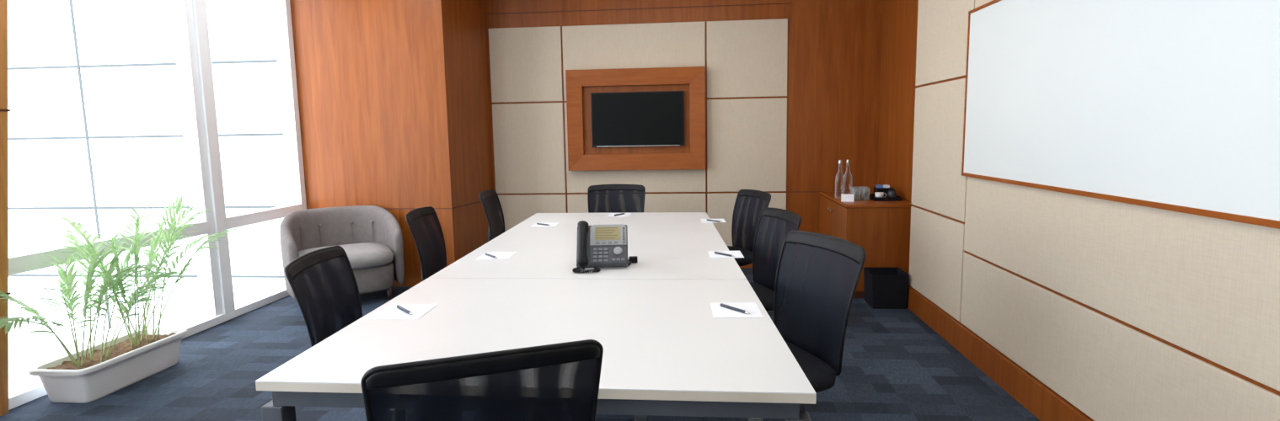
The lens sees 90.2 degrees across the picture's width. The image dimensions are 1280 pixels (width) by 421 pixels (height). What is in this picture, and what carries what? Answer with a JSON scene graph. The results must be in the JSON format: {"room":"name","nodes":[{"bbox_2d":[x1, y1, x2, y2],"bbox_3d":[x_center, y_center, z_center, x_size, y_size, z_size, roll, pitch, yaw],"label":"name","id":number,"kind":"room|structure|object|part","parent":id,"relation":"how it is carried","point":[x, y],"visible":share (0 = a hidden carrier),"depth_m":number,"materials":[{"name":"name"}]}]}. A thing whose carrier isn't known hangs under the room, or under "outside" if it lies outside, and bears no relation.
{"room":"conference room","nodes":[
{"label":"conference room","id":0,"kind":"room"},
{"bbox_2d":[28,328,187,403],"bbox_3d":[-2.964,0.872,3.618,0.336,0.196,0.720,0,7,5],"label":"planter","id":1,"kind":"object","parent":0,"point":[97,375],"depth_m":3.48,"materials":[{"name":"white plastic"}]},
{"bbox_2d":[289,0,492,286],"bbox_3d":[-2.328,-0.783,6.146,1.617,2.850,1.002,0,7,5],"label":"wall","id":2,"kind":"structure","parent":0,"point":[393,95],"depth_m":5.66,"materials":[{"name":"brown wood"}]},
{"bbox_2d":[0,0,306,416],"bbox_3d":[-3.252,-0.503,3.966,0.222,2.850,3.554,0,7,4],"label":"window","id":3,"kind":"structure","parent":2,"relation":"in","point":[190,24],"depth_m":4.61,"materials":[{"name":"white metal"}]},
{"bbox_2d":[0,267,1039,420],"bbox_3d":[-0.603,1.112,2.623,5.711,0.120,8.200,0,7,5],"label":"floor","id":4,"kind":"structure","parent":0,"point":[896,367],"depth_m":3.47,"materials":[{"name":"blue carpet"}]},
{"bbox_2d":[0,194,242,403],"bbox_3d":[-2.793,0.459,3.574,0.705,1.021,1.443,0,7,5],"label":"potted palm","id":5,"kind":"object","parent":4,"relation":"on","point":[94,372],"visible":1,"depth_m":3.52,"materials":[{"name":"plant"}]},
{"bbox_3d":[-3.095,0.623,3.273,0.007,0.459,0.281,3,8,32],"label":"stem","id":6,"kind":"part","parent":5,"relation":"part of","materials":[{"name":"green plant"}]},
{"bbox_3d":[-2.932,0.676,3.161,0.007,0.376,0.365,-2,7,-5],"label":"stem","id":7,"kind":"part","parent":5,"relation":"part of","materials":[{"name":"green plant"}]},
{"bbox_3d":[-2.894,0.613,3.242,0.007,0.480,0.216,-5,8,-32],"label":"stem","id":8,"kind":"part","parent":5,"relation":"part of","materials":[{"name":"green plant"}]},
{"bbox_3d":[-3.045,0.570,3.423,0.080,0.525,0.008,5,9,42],"label":"stem","id":9,"kind":"part","parent":5,"relation":"part of","materials":[{"name":"green plant"}]},
{"bbox_3d":[-2.932,0.554,3.386,0.116,0.562,0.008,-3,7,-16],"label":"stem","id":10,"kind":"part","parent":5,"relation":"part of","materials":[{"name":"green plant"}]},
{"bbox_3d":[-3.019,0.535,3.515,0.008,0.573,0.136,-2,7,-11],"label":"stem","id":11,"kind":"part","parent":5,"relation":"part of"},
{"bbox_3d":[-2.922,0.547,3.469,0.154,0.556,0.008,-5,8,-31],"label":"stem","id":12,"kind":"part","parent":5,"relation":"part of","materials":[{"name":"green plant"}]},
{"bbox_3d":[-2.845,0.572,3.382,0.270,0.526,0.039,0,7,5],"label":"stem","id":13,"kind":"part","parent":5,"relation":"part of","materials":[{"name":"green plant"}]},
{"bbox_3d":[-2.925,0.442,3.497,0.008,0.759,0.308,-2,7,-5],"label":"stem","id":14,"kind":"part","parent":5,"relation":"part of","materials":[{"name":"green plant"}]},
{"bbox_3d":[-2.969,0.613,3.571,0.007,0.404,0.304,-3,7,-17],"label":"stem","id":15,"kind":"part","parent":5,"relation":"part of","materials":[{"name":"green plant"}]},
{"bbox_3d":[-3.031,0.473,3.637,0.255,0.667,0.031,-5,8,-31],"label":"stem","id":16,"kind":"part","parent":5,"relation":"part of","materials":[{"name":"green plant"}]},
{"bbox_3d":[-2.923,0.500,3.594,0.104,0.620,0.218,0,7,5],"label":"stem","id":17,"kind":"part","parent":5,"relation":"part of","materials":[{"name":"green plant"}]},
{"bbox_3d":[-2.901,0.491,3.585,0.007,0.639,0.117,-4,8,-24],"label":"stem","id":18,"kind":"part","parent":5,"relation":"part of","materials":[{"name":"green plant"}]},
{"bbox_3d":[-3.032,0.431,3.611,0.215,0.756,0.008,-7,9,-42],"label":"stem","id":19,"kind":"part","parent":5,"relation":"part of","materials":[{"name":"green plant"}]},
{"bbox_3d":[-2.922,0.639,3.643,0.007,0.334,0.308,0,7,11],"label":"stem","id":20,"kind":"part","parent":5,"relation":"part of","materials":[{"name":"green plant"}]},
{"bbox_3d":[-2.780,0.547,3.525,0.391,0.539,0.008,6,10,45],"label":"stem","id":21,"kind":"part","parent":5,"relation":"part of","materials":[{"name":"green plant"}]},
{"bbox_3d":[-2.864,0.598,3.642,0.144,0.414,0.298,0,7,5],"label":"stem","id":22,"kind":"part","parent":5,"relation":"part of","materials":[{"name":"green plant"}]},
{"bbox_3d":[-2.871,0.416,3.656,0.145,0.769,0.008,2,8,25],"label":"stem","id":23,"kind":"part","parent":5,"relation":"part of","materials":[{"name":"green plant"}]},
{"bbox_3d":[-3.008,0.426,3.848,0.008,0.708,0.299,-6,9,-37],"label":"stem","id":24,"kind":"part","parent":5,"relation":"part of","materials":[{"name":"green plant"}]},
{"bbox_3d":[-2.921,0.446,3.808,0.153,0.675,0.008,-5,8,-31],"label":"stem","id":25,"kind":"part","parent":5,"relation":"part of","materials":[{"name":"green plant"}]},
{"bbox_3d":[-2.994,0.474,3.979,0.018,0.583,0.487,-4,7,-21],"label":"stem","id":26,"kind":"part","parent":5,"relation":"part of","materials":[{"name":"green plant"}]},
{"bbox_3d":[-2.838,0.409,3.811,0.298,0.746,0.204,0,7,5],"label":"stem","id":27,"kind":"part","parent":5,"relation":"part of","materials":[{"name":"green plant"}]},
{"bbox_3d":[-2.959,0.375,3.929,0.008,0.789,0.310,1,7,13],"label":"stem","id":28,"kind":"part","parent":5,"relation":"part of","materials":[{"name":"green plant"}]},
{"bbox_3d":[-2.930,0.396,3.940,0.008,0.745,0.376,1,7,19],"label":"stem","id":29,"kind":"part","parent":5,"relation":"part of","materials":[{"name":"green plant"}]},
{"bbox_3d":[-2.881,0.378,3.902,0.007,0.787,0.207,3,8,26],"label":"stem","id":30,"kind":"part","parent":5,"relation":"part of","materials":[{"name":"green plant"}]},
{"bbox_3d":[-2.887,0.472,3.988,0.008,0.580,0.473,2,8,25],"label":"stem","id":31,"kind":"part","parent":5,"relation":"part of","materials":[{"name":"green plant"}]},
{"bbox_3d":[-2.709,0.454,3.843,0.391,0.646,0.229,0,7,5],"label":"stem","id":32,"kind":"part","parent":5,"relation":"part of","materials":[{"name":"green plant"}]},
{"bbox_2d":[284,245,362,347],"bbox_3d":[-1.000,0.610,2.563,0.600,0.905,0.551,-1,7,-2],"label":"office chair","id":33,"kind":"object","parent":4,"relation":"on","point":[323,282],"visible":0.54,"depth_m":2.54,"materials":[{"name":"black fabric"}]},
{"bbox_2d":[279,205,404,299],"bbox_3d":[-2.485,0.374,5.349,0.907,0.750,0.787,-6,8,-34],"label":"armchair","id":34,"kind":"object","parent":4,"relation":"on","point":[371,237],"visible":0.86,"depth_m":5.38,"materials":[{"name":"grey fabric"}]},
{"bbox_2d":[298,242,393,270],"bbox_3d":[-2.452,0.376,5.301,0.710,0.142,0.670,-6,8,-34],"label":"seat cushion","id":35,"kind":"object","parent":34,"relation":"on","point":[361,256],"depth_m":5.21,"materials":[{"name":"grey fabric"}]},
{"bbox_3d":[-2.460,0.549,5.338,0.710,0.205,0.620,-6,8,-34],"label":"seat","id":36,"kind":"part","parent":34,"relation":"part of","materials":[{"name":"grey fabric"}]},
{"bbox_3d":[-2.094,0.697,5.340,0.048,0.100,0.048,-6,8,-34],"label":"leg","id":37,"kind":"part","parent":34,"relation":"part of","materials":[{"name":"brown wood"}]},
{"bbox_2d":[405,206,446,281],"bbox_3d":[-1.045,0.443,3.883,0.610,0.919,0.559,-1,7,0],"label":"office chair","id":38,"kind":"object","parent":4,"relation":"on","point":[424,224],"visible":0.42,"depth_m":3.90,"materials":[{"name":"black fabric"}]},
{"bbox_2d":[360,339,603,420],"bbox_3d":[-0.391,0.709,1.627,0.557,0.914,0.606,-3,7,-19],"label":"office chair","id":39,"kind":"object","parent":4,"relation":"on","point":[560,382],"visible":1,"depth_m":1.33,"materials":[{"name":"black fabric"}]},
{"bbox_2d":[479,189,505,241],"bbox_3d":[-0.922,0.298,5.063,0.610,0.919,0.559,-1,7,1],"label":"office chair","id":40,"kind":"object","parent":4,"relation":"on","point":[490,200],"visible":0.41,"depth_m":5.10,"materials":[{"name":"black fabric"}]},
{"bbox_2d":[255,212,816,420],"bbox_3d":[-0.193,0.591,3.296,1.397,0.740,3.480,-1,7,3],"label":"conference table","id":41,"kind":"object","parent":4,"relation":"on","point":[666,353],"visible":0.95,"depth_m":2.02,"materials":[{"name":"white laminate"}]},
{"bbox_3d":[-0.938,0.827,1.703,0.056,0.656,0.056,0,7,5],"label":"leg","id":42,"kind":"part","parent":41,"relation":"part of","materials":[{"name":"grey metal"}]},
{"bbox_2d":[370,304,437,319],"bbox_3d":[-0.825,0.355,2.241,0.164,0.001,0.184,-1,7,3],"label":"paper","id":43,"kind":"object","parent":41,"relation":"on","point":[418,311],"visible":0.93,"depth_m":2.23,"materials":[{"name":"white paper"}]},
{"bbox_2d":[396,305,412,315],"bbox_3d":[-0.824,0.349,2.236,0.011,0.012,0.140,-7,9,-40],"label":"pen","id":44,"kind":"object","parent":43,"relation":"on","point":[398,307],"visible":1,"depth_m":2.23,"materials":[{"name":"metal"}]},
{"bbox_2d":[476,251,517,259],"bbox_3d":[-0.730,0.230,3.258,0.164,0.001,0.184,-1,7,2],"label":"paper","id":45,"kind":"object","parent":41,"relation":"on","point":[500,255],"visible":1,"depth_m":3.25,"materials":[{"name":"white paper"}]},
{"bbox_2d":[485,252,497,258],"bbox_3d":[-0.749,0.229,3.219,0.011,0.012,0.140,-6,9,-37],"label":"pen","id":46,"kind":"object","parent":45,"relation":"on","point":[486,254],"visible":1,"depth_m":3.22,"materials":[{"name":"metal"}]},
{"bbox_3d":[-0.282,0.475,1.597,1.330,0.044,0.040,0,7,5],"label":"frame rail","id":47,"kind":"part","parent":41,"relation":"part of","materials":[{"name":"grey metal"}]},
{"bbox_2d":[531,222,559,226],"bbox_3d":[-0.642,0.095,4.360,0.164,0.001,0.184,-1,7,2],"label":"paper","id":48,"kind":"object","parent":41,"relation":"on","point":[552,224],"visible":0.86,"depth_m":4.35,"materials":[{"name":"white paper"}]},
{"bbox_2d":[572,220,637,273],"bbox_3d":[-0.158,0.156,2.908,0.294,0.212,0.252,-1,7,-1],"label":"desk phone","id":49,"kind":"object","parent":41,"relation":"on","point":[597,246],"visible":1,"depth_m":2.91,"materials":[{"name":"grey plastic"}]},
{"bbox_3d":[-0.238,0.264,2.834,0.126,0.016,0.083,-1,7,-1],"label":"coiled cord","id":50,"kind":"part","parent":49,"relation":"part of","materials":[{"name":"black plastic"}]},
{"bbox_3d":[-0.144,0.202,2.899,0.170,0.072,0.058,-1,7,-1],"label":"key plate","id":51,"kind":"part","parent":49,"relation":"part of","materials":[{"name":"grey plastic"}]},
{"bbox_2d":[607,213,631,216],"bbox_3d":[-0.156,0.032,4.814,0.164,0.001,0.184,-1,7,2],"label":"paper","id":52,"kind":"object","parent":41,"relation":"on","point":[610,214],"visible":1,"depth_m":4.79,"materials":[{"name":"white paper"}]},
{"bbox_3d":[0.003,0.686,2.735,0.056,0.656,0.056,0,7,5],"label":"leg","id":53,"kind":"part","parent":41,"relation":"part of","materials":[{"name":"grey metal"}]},
{"bbox_2d":[700,219,725,222],"bbox_3d":[0.504,0.070,4.409,0.164,0.001,0.184,-1,7,2],"label":"paper","id":54,"kind":"object","parent":41,"relation":"on","point":[702,220],"visible":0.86,"depth_m":4.42,"materials":[{"name":"white paper"}]},
{"bbox_2d":[706,219,722,222],"bbox_3d":[0.508,0.070,4.352,0.010,0.012,0.140,-7,9,-40],"label":"pen","id":55,"kind":"object","parent":54,"relation":"on","point":[709,220],"visible":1,"depth_m":4.35,"materials":[{"name":"metal"}]},
{"bbox_2d":[707,251,744,258],"bbox_3d":[0.428,0.219,3.190,0.164,0.001,0.184,-1,7,2],"label":"paper","id":56,"kind":"object","parent":41,"relation":"on","point":[737,254],"visible":0.86,"depth_m":3.18,"materials":[{"name":"white paper"}]},
{"bbox_2d":[714,251,735,257],"bbox_3d":[0.419,0.217,3.155,0.010,0.012,0.140,-6,9,-38],"label":"pen","id":57,"kind":"object","parent":56,"relation":"on","point":[715,252],"visible":1,"depth_m":3.16,"materials":[{"name":"metal"}]},
{"bbox_2d":[710,302,763,317],"bbox_3d":[0.329,0.342,2.193,0.164,0.001,0.184,-1,7,2],"label":"paper","id":58,"kind":"object","parent":41,"relation":"on","point":[718,311],"visible":1,"depth_m":2.18,"materials":[{"name":"white paper"}]},
{"bbox_2d":[719,303,749,314],"bbox_3d":[0.325,0.336,2.182,0.010,0.012,0.140,-6,9,-36],"label":"pen","id":59,"kind":"object","parent":58,"relation":"on","point":[723,305],"visible":1,"depth_m":2.18,"materials":[{"name":"metal"}]},
{"bbox_3d":[0.386,0.820,1.576,0.056,0.656,0.056,0,7,5],"label":"leg","id":60,"kind":"part","parent":41,"relation":"part of","materials":[{"name":"grey metal"}]},
{"bbox_3d":[0.426,0.269,3.197,0.263,0.044,3.309,0,7,5],"label":"frame rail","id":61,"kind":"part","parent":41,"relation":"part of","materials":[{"name":"grey metal"}]},
{"bbox_2d":[587,184,645,213],"bbox_3d":[-0.224,0.264,5.247,0.559,0.919,0.610,0,7,5],"label":"office chair","id":62,"kind":"object","parent":4,"relation":"on","point":[601,198],"visible":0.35,"depth_m":5.46,"materials":[{"name":"black fabric"}]},
{"bbox_2d":[727,189,771,267],"bbox_3d":[0.590,0.323,4.654,0.610,0.919,0.559,-3,7,-17],"label":"office chair","id":63,"kind":"object","parent":4,"relation":"on","point":[749,204],"visible":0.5,"depth_m":4.74,"materials":[{"name":"black fabric"}]},
{"bbox_3d":[0.580,0.326,4.647,0.470,0.063,0.490,-3,7,-17],"label":"seat","id":64,"kind":"part","parent":63,"relation":"part of","materials":[{"name":"black fabric"}]},
{"bbox_3d":[0.823,0.084,4.696,0.114,0.462,0.498,-3,7,-17],"label":"frame","id":65,"kind":"part","parent":63,"relation":"part of","materials":[{"name":"black plastic"}]},
{"bbox_2d":[749,207,801,311],"bbox_3d":[0.515,0.465,3.492,0.610,0.919,0.559,-2,7,-11],"label":"office chair","id":66,"kind":"object","parent":4,"relation":"on","point":[773,224],"visible":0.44,"depth_m":3.57,"materials":[{"name":"black fabric"}]},
{"bbox_3d":[0.505,0.469,3.486,0.470,0.063,0.490,-2,7,-11],"label":"seat","id":67,"kind":"part","parent":66,"relation":"part of","materials":[{"name":"black fabric"}]},
{"bbox_3d":[0.754,0.229,3.510,0.114,0.462,0.498,-2,7,-11],"label":"frame","id":68,"kind":"part","parent":66,"relation":"part of","materials":[{"name":"black plastic"}]},
{"bbox_2d":[747,230,866,420],"bbox_3d":[0.446,0.583,2.414,0.628,0.946,0.576,-3,7,-18],"label":"office chair","id":69,"kind":"object","parent":4,"relation":"on","point":[817,275],"visible":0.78,"depth_m":2.44,"materials":[{"name":"black fabric"}]},
{"bbox_3d":[0.437,0.587,2.407,0.484,0.065,0.505,-3,7,-18],"label":"seat","id":70,"kind":"part","parent":69,"relation":"part of","materials":[{"name":"black fabric"}]},
{"bbox_3d":[0.685,0.336,2.463,0.117,0.476,0.512,-3,7,-18],"label":"frame","id":71,"kind":"part","parent":69,"relation":"part of","materials":[{"name":"black plastic"}]},
{"bbox_2d":[819,191,911,298],"bbox_3d":[1.949,0.261,5.624,0.566,0.763,1.158,0,7,5],"label":"sideboard","id":72,"kind":"object","parent":4,"relation":"on","point":[881,228],"visible":0.62,"depth_m":5.05,"materials":[{"name":"brown wood"}]},
{"bbox_3d":[1.727,0.208,5.930,0.017,0.661,0.570,0,7,5],"label":"door","id":73,"kind":"part","parent":72,"relation":"part of","materials":[{"name":"brown wood"}]},
{"bbox_2d":[835,160,844,198],"bbox_3d":[1.720,-0.271,5.491,0.076,0.330,0.076,0,7,5],"label":"glass bottle","id":74,"kind":"object","parent":72,"relation":"on","point":[839,161],"visible":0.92,"depth_m":5.47,"materials":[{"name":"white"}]},
{"bbox_3d":[1.673,0.278,5.364,0.017,0.661,0.564,0,7,5],"label":"door","id":75,"kind":"part","parent":72,"relation":"part of","materials":[{"name":"brown wood"}]},
{"bbox_2d":[840,193,853,202],"bbox_3d":[1.708,-0.105,5.249,0.100,0.060,0.050,1,7,17],"label":"card sign","id":76,"kind":"object","parent":72,"relation":"on","point":[847,198],"visible":1,"depth_m":5.24,"materials":[{"name":"white paper"}]},
{"bbox_2d":[842,159,852,193],"bbox_3d":[1.812,-0.281,5.562,0.076,0.330,0.076,0,7,5],"label":"glass bottle","id":77,"kind":"object","parent":72,"relation":"on","point":[848,161],"visible":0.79,"depth_m":5.54,"materials":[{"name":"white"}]},
{"bbox_2d":[850,187,858,198],"bbox_3d":[1.839,-0.155,5.473,0.064,0.100,0.064,0,7,5],"label":"tumbler","id":78,"kind":"object","parent":72,"relation":"on","point":[850,187],"visible":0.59,"depth_m":5.46,"materials":[{"name":"clear glass"}]},
{"bbox_2d":[852,188,861,200],"bbox_3d":[1.802,-0.133,5.297,0.064,0.100,0.064,0,7,5],"label":"tumbler","id":79,"kind":"object","parent":72,"relation":"on","point":[853,189],"visible":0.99,"depth_m":5.28,"materials":[{"name":"clear glass"}]},
{"bbox_2d":[860,187,868,199],"bbox_3d":[1.897,-0.145,5.388,0.064,0.100,0.064,0,7,5],"label":"tumbler","id":80,"kind":"object","parent":72,"relation":"on","point":[860,187],"visible":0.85,"depth_m":5.38,"materials":[{"name":"clear glass"}]},
{"bbox_2d":[819,191,911,208],"bbox_3d":[1.954,-0.106,5.579,0.544,0.025,1.158,0,7,5],"label":"countertop","id":81,"kind":"structure","parent":72,"relation":"on","point":[832,195],"depth_m":5.16,"materials":[{"name":"brown wood"}]},
{"bbox_2d":[862,188,870,200],"bbox_3d":[1.878,-0.134,5.300,0.064,0.100,0.064,0,7,5],"label":"tumbler","id":82,"kind":"object","parent":72,"relation":"on","point":[862,189],"visible":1,"depth_m":5.29,"materials":[{"name":"clear glass"}]},
{"bbox_2d":[866,193,902,201],"bbox_3d":[2.051,-0.111,5.378,0.220,0.030,0.300,0,7,5],"label":"serving tray","id":83,"kind":"object","parent":72,"relation":"on","point":[897,198],"visible":0.7,"depth_m":5.23,"materials":[{"name":"black plastic"}]},
{"bbox_2d":[874,192,886,197],"bbox_3d":[1.989,-0.121,5.287,0.084,0.055,0.072,5,9,41],"label":"coffee cup","id":84,"kind":"object","parent":83,"relation":"on","point":[876,194],"visible":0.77,"depth_m":5.27,"materials":[{"name":"white ceramic"}]},
{"bbox_2d":[873,187,891,197],"bbox_3d":[2.066,-0.154,5.431,0.120,0.085,0.120,0,7,5],"label":"box","id":85,"kind":"object","parent":83,"relation":"on","point":[885,190],"visible":0.43,"depth_m":5.37,"materials":[{"name":"black plastic"}]},
{"bbox_2d":[887,187,896,197],"bbox_3d":[2.094,-0.145,5.303,0.072,0.097,0.072,0,7,5],"label":"sugar pot","id":86,"kind":"object","parent":83,"relation":"on","point":[891,193],"visible":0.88,"depth_m":5.28,"materials":[{"name":"black ceramic"}]},
{"bbox_3d":[2.095,-0.132,5.305,0.072,0.070,0.072,0,7,5],"label":"pot","id":87,"kind":"part","parent":86,"relation":"part of","materials":[{"name":"silver metal"}]},
{"bbox_2d":[862,267,909,309],"bbox_3d":[1.893,0.597,4.923,0.270,0.265,0.270,0,7,5],"label":"waste bin","id":88,"kind":"object","parent":4,"relation":"on","point":[885,288],"visible":1,"depth_m":4.80,"materials":[{"name":"black plastic"}]},
{"bbox_2d":[484,0,882,246],"bbox_3d":[0.424,-0.848,6.305,4.250,2.850,0.154,0,7,5],"label":"wall","id":89,"kind":"structure","parent":0,"point":[792,87],"depth_m":6.18,"materials":[{"name":"brown wood"}]},
{"bbox_3d":[-1.130,-1.441,6.311,0.722,0.722,0.017,0,7,5],"label":"padded panel","id":90,"kind":"part","parent":89,"relation":"part of","materials":[{"name":"fabric"}]},
{"bbox_3d":[-1.116,-0.621,6.410,0.722,0.899,0.017,0,7,5],"label":"padded panel","id":91,"kind":"part","parent":89,"relation":"part of","materials":[{"name":"fabric"}]},
{"bbox_3d":[-1.103,0.158,6.505,0.722,0.639,0.017,0,7,5],"label":"padded panel","id":92,"kind":"part","parent":89,"relation":"part of","materials":[{"name":"fabric"}]},
{"bbox_3d":[-0.064,-1.446,6.208,1.388,0.722,0.017,0,7,5],"label":"padded panel","id":93,"kind":"part","parent":89,"relation":"part of","materials":[{"name":"fabric"}]},
{"bbox_3d":[-0.050,-0.626,6.308,1.388,0.899,0.017,0,7,5],"label":"padded panel","id":94,"kind":"part","parent":89,"relation":"part of","materials":[{"name":"fabric"}]},
{"bbox_2d":[565,66,705,171],"bbox_3d":[-0.041,-0.885,6.218,1.343,0.976,0.095,0,7,5],"label":"surround","id":95,"kind":"object","parent":89,"relation":"attached to","point":[580,83],"visible":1,"depth_m":6.20,"materials":[{"name":"brown wood"}]},
{"bbox_2d":[590,91,684,147],"bbox_3d":[-0.023,-0.887,6.203,0.901,0.525,0.050,0,7,5],"label":"television","id":96,"kind":"object","parent":95,"relation":"attached to","point":[623,119],"visible":1,"depth_m":6.18,"materials":[{"name":"black plastic"}]},
{"bbox_3d":[-0.037,0.153,6.403,1.388,0.639,0.017,0,7,5],"label":"padded panel","id":97,"kind":"part","parent":89,"relation":"part of","materials":[{"name":"fabric"}]},
{"bbox_2d":[739,263,752,267],"bbox_3d":[0.405,0.530,6.405,3.800,0.090,0.018,0,7,5],"label":"baseboard","id":98,"kind":"structure","parent":89,"relation":"attached to","point":[750,265],"depth_m":6.33,"materials":[{"name":"brown wood"}]},
{"bbox_3d":[1.050,0.147,6.298,0.764,0.639,0.017,0,7,5],"label":"padded panel","id":99,"kind":"part","parent":89,"relation":"part of","materials":[{"name":"fabric"}]},
{"bbox_3d":[1.037,-0.632,6.204,0.764,0.899,0.017,0,7,5],"label":"padded panel","id":100,"kind":"part","parent":89,"relation":"part of","materials":[{"name":"fabric"}]},
{"bbox_3d":[1.023,-1.452,6.104,0.764,0.722,0.017,0,7,5],"label":"padded panel","id":101,"kind":"part","parent":89,"relation":"part of","materials":[{"name":"fabric"}]},
{"bbox_2d":[877,0,1279,420],"bbox_3d":[2.002,-0.378,2.217,0.434,2.850,8.050,0,7,5],"label":"wall","id":102,"kind":"structure","parent":0,"point":[1125,312],"depth_m":2.69,"materials":[{"name":"beige fabric"}]},
{"bbox_3d":[1.997,0.324,4.337,0.014,0.601,0.969,0,7,5],"label":"padded panel","id":103,"kind":"part","parent":102,"relation":"part of","materials":[{"name":"fabric"}]},
{"bbox_3d":[1.985,-0.414,4.247,0.014,0.857,0.969,0,7,5],"label":"padded panel","id":104,"kind":"part","parent":102,"relation":"part of","materials":[{"name":"fabric"}]},
{"bbox_3d":[1.968,-1.441,4.122,0.014,1.184,0.969,0,7,5],"label":"padded panel","id":105,"kind":"part","parent":102,"relation":"part of","materials":[{"name":"fabric"}]},
{"bbox_3d":[1.785,-1.388,2.211,0.014,0.821,2.828,0,7,5],"label":"padded panel","id":106,"kind":"part","parent":102,"relation":"part of","materials":[{"name":"fabric"}]},
{"bbox_2d":[906,285,1093,420],"bbox_3d":[1.737,1.047,1.656,0.027,0.165,6.505,0,7,5],"label":"baseboard","id":107,"kind":"structure","parent":102,"relation":"attached to","point":[1043,403],"depth_m":3.36,"materials":[{"name":"brown wood"}]},
{"bbox_3d":[1.819,0.639,2.457,0.014,0.434,2.828,0,7,5],"label":"padded panel","id":108,"kind":"part","parent":102,"relation":"part of","materials":[{"name":"fabric"}]},
{"bbox_2d":[961,0,1279,229],"bbox_3d":[1.782,-0.506,2.338,0.022,0.949,2.838,0,7,5],"label":"whiteboard","id":109,"kind":"object","parent":102,"relation":"attached to","point":[1174,105],"visible":1,"depth_m":2.29,"materials":[{"name":"ceramic"}]},
{"bbox_3d":[1.811,0.185,2.402,0.014,0.453,2.828,0,7,5],"label":"padded panel","id":110,"kind":"part","parent":102,"relation":"part of","materials":[{"name":"fabric"}]},
{"label":"outside","id":111,"kind":"structure","parent":0,"visible":0},
{"bbox_2d":[8,327,138,391],"bbox_3d":[-21.255,2.481,7.387,36.250,0.100,50.000,0,7,5],"label":"ground","id":112,"kind":"structure","parent":111,"point":[24,356],"depth_m":9.32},
{"bbox_2d":[7,0,289,329],"bbox_3d":[-12.808,-2.574,10.105,20.600,9.000,0.212,0,7,5],"label":"facade","id":113,"kind":"object","parent":112,"relation":"on","point":[95,133],"visible":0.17,"depth_m":9.70,"materials":[{"name":"clear glass"}]}
]}

